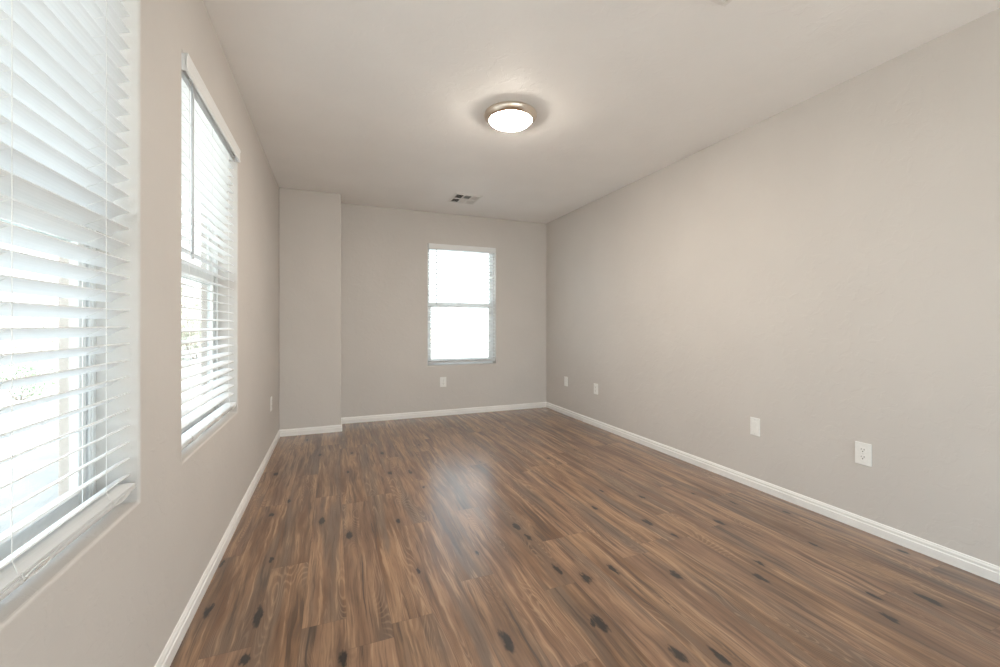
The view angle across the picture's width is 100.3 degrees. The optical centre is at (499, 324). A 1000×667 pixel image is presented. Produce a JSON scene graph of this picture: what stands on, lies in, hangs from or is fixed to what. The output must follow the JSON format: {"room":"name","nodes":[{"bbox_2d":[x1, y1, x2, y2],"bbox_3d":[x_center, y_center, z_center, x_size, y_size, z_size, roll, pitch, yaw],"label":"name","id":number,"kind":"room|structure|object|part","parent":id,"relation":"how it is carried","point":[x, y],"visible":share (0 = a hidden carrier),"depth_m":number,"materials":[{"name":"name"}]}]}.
{"room":"empty living room","nodes":[
{"label":"empty living room","id":0,"kind":"room"},
{"bbox_2d":[0,0,278,666],"bbox_3d":[-1.237,-0.074,1.517,0.175,2.540,6.483,0,0,-22],"label":"wall","id":1,"kind":"structure","parent":0,"point":[116,595],"depth_m":1.30,"materials":[{"name":"paint"}]},
{"bbox_2d":[0,193,95,560],"bbox_3d":[-0.940,-0.242,0.689,0.045,1.465,0.924,0,0,-22],"label":"window","id":2,"kind":"structure","parent":1,"relation":"in","point":[42,523],"depth_m":1.06,"materials":[{"name":"white plastic"}]},
{"bbox_3d":[-0.953,-0.580,0.683,0.010,0.740,0.884,0,0,-22],"label":"sash","id":3,"kind":"part","parent":2,"relation":"part of","materials":[{"name":"white plastic"}]},
{"bbox_2d":[0,0,135,601],"bbox_3d":[-0.854,-0.252,0.723,0.080,1.440,0.910,0,0,-22],"label":"window blind","id":4,"kind":"object","parent":2,"relation":"attached to","point":[60,60],"visible":1,"depth_m":0.88,"materials":[{"name":"white plastic"}]},
{"bbox_3d":[-0.863,-0.238,0.719,0.059,1.385,0.002,0,0,-22],"label":"ladder cord","id":5,"kind":"part","parent":4,"relation":"part of","materials":[{"name":"white fabric"}]},
{"bbox_3d":[-0.864,0.460,0.719,0.040,0.016,0.904,0,0,-22],"label":"rail","id":6,"kind":"part","parent":4,"relation":"part of","materials":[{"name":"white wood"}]},
{"bbox_3d":[-0.982,-0.238,1.020,0.059,1.385,0.002,0,0,-22],"label":"ladder cord","id":7,"kind":"part","parent":4,"relation":"part of","materials":[{"name":"white fabric"}]},
{"bbox_3d":[-0.940,-0.242,0.689,0.045,1.465,0.924,0,0,-22],"label":"frame","id":8,"kind":"part","parent":2,"relation":"part of","materials":[{"name":"white plastic"}]},
{"bbox_2d":[181,212,217,434],"bbox_3d":[-1.408,-0.242,1.868,0.045,1.465,0.924,0,0,-22],"label":"window","id":9,"kind":"structure","parent":1,"relation":"in","point":[210,296],"depth_m":2.24,"materials":[{"name":"white plastic"}]},
{"bbox_3d":[-1.422,-0.580,1.863,0.010,0.740,0.884,0,0,-22],"label":"sash","id":10,"kind":"part","parent":9,"relation":"part of","materials":[{"name":"white plastic"}]},
{"bbox_2d":[181,52,240,450],"bbox_3d":[-1.323,-0.254,1.902,0.082,1.437,0.910,0,0,-22],"label":"window blind","id":11,"kind":"object","parent":9,"relation":"attached to","point":[207,142],"visible":0.8,"depth_m":1.83,"materials":[{"name":"white plastic"}]},
{"bbox_3d":[-1.213,-0.239,1.598,0.062,1.382,0.002,0,0,-22],"label":"ladder cord","id":12,"kind":"part","parent":11,"relation":"part of","materials":[{"name":"white fabric"}]},
{"bbox_3d":[-1.333,-0.239,1.898,0.062,1.382,0.002,0,0,-22],"label":"ladder cord","id":13,"kind":"part","parent":11,"relation":"part of","materials":[{"name":"white fabric"}]},
{"bbox_3d":[-1.332,0.457,1.898,0.040,0.016,0.904,0,0,-22],"label":"rail","id":14,"kind":"part","parent":11,"relation":"part of","materials":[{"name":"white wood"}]},
{"bbox_3d":[-1.452,-0.239,2.198,0.062,1.382,0.002,0,0,-22],"label":"ladder cord","id":15,"kind":"part","parent":11,"relation":"part of","materials":[{"name":"white fabric"}]},
{"bbox_2d":[155,431,279,666],"bbox_3d":[-1.084,1.062,1.386,0.012,0.068,5.776,0,0,-22],"label":"baseboard","id":16,"kind":"structure","parent":1,"relation":"attached to","point":[171,648],"depth_m":1.74,"materials":[{"name":"white paint"}]},
{"bbox_2d":[279,187,340,429],"bbox_3d":[-1.960,-0.124,4.344,0.567,2.440,0.344,0,0,-22],"label":"wall","id":17,"kind":"structure","parent":0,"point":[309,221],"depth_m":4.18,"materials":[{"name":"paint"}]},
{"bbox_2d":[341,203,545,417],"bbox_3d":[-0.866,-0.074,5.058,3.128,2.540,0.175,0,0,-22],"label":"wall","id":18,"kind":"structure","parent":0,"point":[385,369],"depth_m":4.93,"materials":[{"name":"paint"}]},
{"bbox_2d":[279,402,546,436],"bbox_3d":[-0.768,1.062,4.811,3.128,0.068,0.357,0,0,-22],"label":"baseboard","id":19,"kind":"structure","parent":18,"relation":"attached to","point":[345,420],"depth_m":4.84,"materials":[{"name":"white paint"}]},
{"bbox_2d":[440,377,445,386],"bbox_3d":[-0.685,0.692,5.032,0.078,0.119,0.008,0,0,-22],"label":"wall outlet","id":20,"kind":"object","parent":18,"relation":"attached to","point":[442,379],"visible":1,"depth_m":5.03,"materials":[{"name":"paint"}]},
{"bbox_2d":[428,249,492,364],"bbox_3d":[-0.498,-0.239,5.237,0.870,1.460,0.045,0,0,-22],"label":"window","id":21,"kind":"structure","parent":18,"relation":"in","point":[490,304],"depth_m":5.28,"materials":[{"name":"white plastic"}]},
{"bbox_3d":[-0.503,-0.578,5.250,0.830,0.735,0.010,0,0,-22],"label":"sash","id":22,"kind":"part","parent":21,"relation":"part of","materials":[{"name":"white plastic"}]},
{"bbox_3d":[-0.496,0.097,5.231,0.818,0.739,0.024,0,0,-22],"label":"sash","id":23,"kind":"part","parent":21,"relation":"part of","materials":[{"name":"white plastic"}]},
{"bbox_2d":[428,243,495,362],"bbox_3d":[-0.464,-0.251,5.151,0.856,1.432,0.083,0,0,-22],"label":"window blind","id":24,"kind":"object","parent":21,"relation":"attached to","point":[461,248],"visible":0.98,"depth_m":5.15,"materials":[{"name":"white plastic"}]},
{"bbox_3d":[-0.468,-0.237,5.161,0.002,1.377,0.062,0,0,-22],"label":"ladder cord","id":25,"kind":"part","parent":24,"relation":"part of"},
{"bbox_3d":[-0.468,0.457,5.160,0.850,0.016,0.040,0,0,-22],"label":"rail","id":26,"kind":"part","parent":24,"relation":"part of","materials":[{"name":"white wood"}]},
{"bbox_2d":[170,407,999,666],"bbox_3d":[0.298,1.146,2.127,3.128,0.100,6.133,0,0,-22],"label":"floor","id":27,"kind":"structure","parent":0,"point":[544,536],"depth_m":1.88,"materials":[{"name":"wood"}]},
{"bbox_2d":[203,0,999,223],"bbox_3d":[0.298,-1.404,2.127,3.478,0.120,6.483,0,0,-22],"label":"ceiling","id":28,"kind":"structure","parent":0,"point":[377,103],"depth_m":2.28,"materials":[{"name":"paint"}]},
{"bbox_2d":[447,192,482,204],"bbox_3d":[-0.374,-1.338,4.451,0.300,0.012,0.330,0,0,-22],"label":"ceiling vent","id":29,"kind":"object","parent":28,"relation":"in","point":[462,198],"visible":1,"depth_m":4.42,"materials":[{"name":"white metal"}]},
{"bbox_2d":[484,101,536,131],"bbox_3d":[0.068,-1.306,2.668,0.338,0.076,0.338,0,0,-22],"label":"ceiling light","id":30,"kind":"object","parent":28,"relation":"attached to","point":[508,116],"visible":1,"depth_m":2.59,"materials":[{"name":"white glass"}]},
{"bbox_3d":[0.068,-1.288,2.668,0.267,0.040,0.267,0,0,-22],"label":"lamp shade","id":31,"kind":"part","parent":30,"relation":"part of","materials":[{"name":"white glass"}]},
{"bbox_2d":[709,0,731,6],"bbox_3d":[0.859,-1.338,1.552,0.320,0.012,0.320,0,0,-22],"label":"ceiling vent","id":32,"kind":"object","parent":28,"relation":"in","point":[724,3],"visible":1,"depth_m":1.73,"materials":[{"name":"white metal"}]},
{"bbox_2d":[546,8,999,566],"bbox_3d":[1.833,-0.074,2.736,0.175,2.540,6.483,0,0,-22],"label":"wall","id":33,"kind":"structure","parent":0,"point":[824,271],"depth_m":2.40,"materials":[{"name":"paint"}]},
{"bbox_2d":[564,376,567,385],"bbox_3d":[0.803,0.692,5.082,0.007,0.114,0.075,0,0,-22],"label":"wall plate","id":34,"kind":"object","parent":33,"relation":"attached to","point":[565,378],"visible":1,"depth_m":5.09,"materials":[{"name":"paint"}]},
{"bbox_2d":[594,383,597,394],"bbox_3d":[1.033,0.694,4.501,0.008,0.114,0.075,0,0,-22],"label":"wall outlet","id":35,"kind":"object","parent":33,"relation":"attached to","point":[595,385],"visible":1,"depth_m":4.49,"materials":[{"name":"paint"}]},
{"bbox_2d":[750,417,759,436],"bbox_3d":[1.710,0.684,2.799,0.008,0.119,0.068,0,0,-22],"label":"wall plate","id":36,"kind":"object","parent":33,"relation":"attached to","point":[754,422],"visible":1,"depth_m":2.79,"materials":[{"name":"paint"}]},
{"bbox_2d":[546,402,999,583],"bbox_3d":[1.748,1.062,2.696,0.012,0.068,6.120,0,0,-22],"label":"baseboard","id":37,"kind":"structure","parent":33,"relation":"attached to","point":[989,571],"depth_m":2.38,"materials":[{"name":"white paint"}]},
{"bbox_2d":[855,441,871,466],"bbox_3d":[1.937,0.689,2.227,0.008,0.119,0.075,0,0,-22],"label":"wall outlet","id":38,"kind":"object","parent":33,"relation":"attached to","point":[863,451],"visible":1,"depth_m":2.22,"materials":[{"name":"paint"}]},
{"bbox_2d":[859,454,866,460],"bbox_3d":[1.935,0.709,2.226,0.002,0.028,0.034,0,0,-22],"label":"socket","id":39,"kind":"object","parent":38,"relation":"attached to","point":[862,457],"depth_m":2.22,"materials":[{"name":"white plastic"}]},
{"bbox_2d":[859,447,866,452],"bbox_3d":[1.935,0.670,2.226,0.002,0.028,0.034,0,0,-22],"label":"socket","id":40,"kind":"object","parent":38,"relation":"attached to","point":[861,449],"depth_m":2.22,"materials":[{"name":"white plastic"}]},
{"label":"outside","id":41,"kind":"structure","parent":0,"visible":0},
{"bbox_2d":[0,338,487,533],"bbox_3d":[-9.227,1.281,23.235,120.000,0.130,130.000,0,0,-22],"label":"ground","id":42,"kind":"structure","parent":41,"point":[28,462],"depth_m":4.53,"materials":[{"name":"white"}]},
{"bbox_2d":[0,351,57,400],"bbox_3d":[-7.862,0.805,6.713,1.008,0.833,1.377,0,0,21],"label":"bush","id":43,"kind":"object","parent":42,"relation":"on","point":[25,369],"visible":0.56,"depth_m":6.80,"materials":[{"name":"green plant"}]},
{"bbox_3d":[-7.716,0.932,6.718,0.323,0.578,0.509,0,0,23],"label":"stem","id":44,"kind":"part","parent":43,"relation":"part of","materials":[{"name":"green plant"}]},
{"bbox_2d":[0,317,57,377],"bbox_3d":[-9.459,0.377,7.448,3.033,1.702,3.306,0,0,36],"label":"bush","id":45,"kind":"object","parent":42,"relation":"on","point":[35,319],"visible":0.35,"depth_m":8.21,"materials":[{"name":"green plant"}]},
{"bbox_2d":[181,298,200,359],"bbox_3d":[-10.396,0.155,14.206,3.092,2.151,2.511,0,0,-22],"label":"bush","id":46,"kind":"object","parent":42,"relation":"on","point":[184,335],"visible":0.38,"depth_m":14.02,"materials":[{"name":"green plant"}]},
{"bbox_3d":[-10.415,0.421,14.238,1.300,1.618,1.056,0,0,-2],"label":"stem","id":47,"kind":"part","parent":46,"relation":"part of","materials":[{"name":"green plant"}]},
{"bbox_2d":[181,278,200,328],"bbox_3d":[-15.112,-0.725,17.692,3.661,3.899,4.756,0,0,7],"label":"tree","id":48,"kind":"object","parent":42,"relation":"on","point":[185,302],"visible":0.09,"depth_m":18.81,"materials":[{"name":"green plant"}]},
{"bbox_2d":[182,329,487,346],"bbox_3d":[0.221,0.716,29.247,46.000,1.000,0.280,0,0,-22],"label":"wall","id":49,"kind":"structure","parent":42,"relation":"on","point":[450,333],"depth_m":27.90,"materials":[{"name":"white"}]}
]}

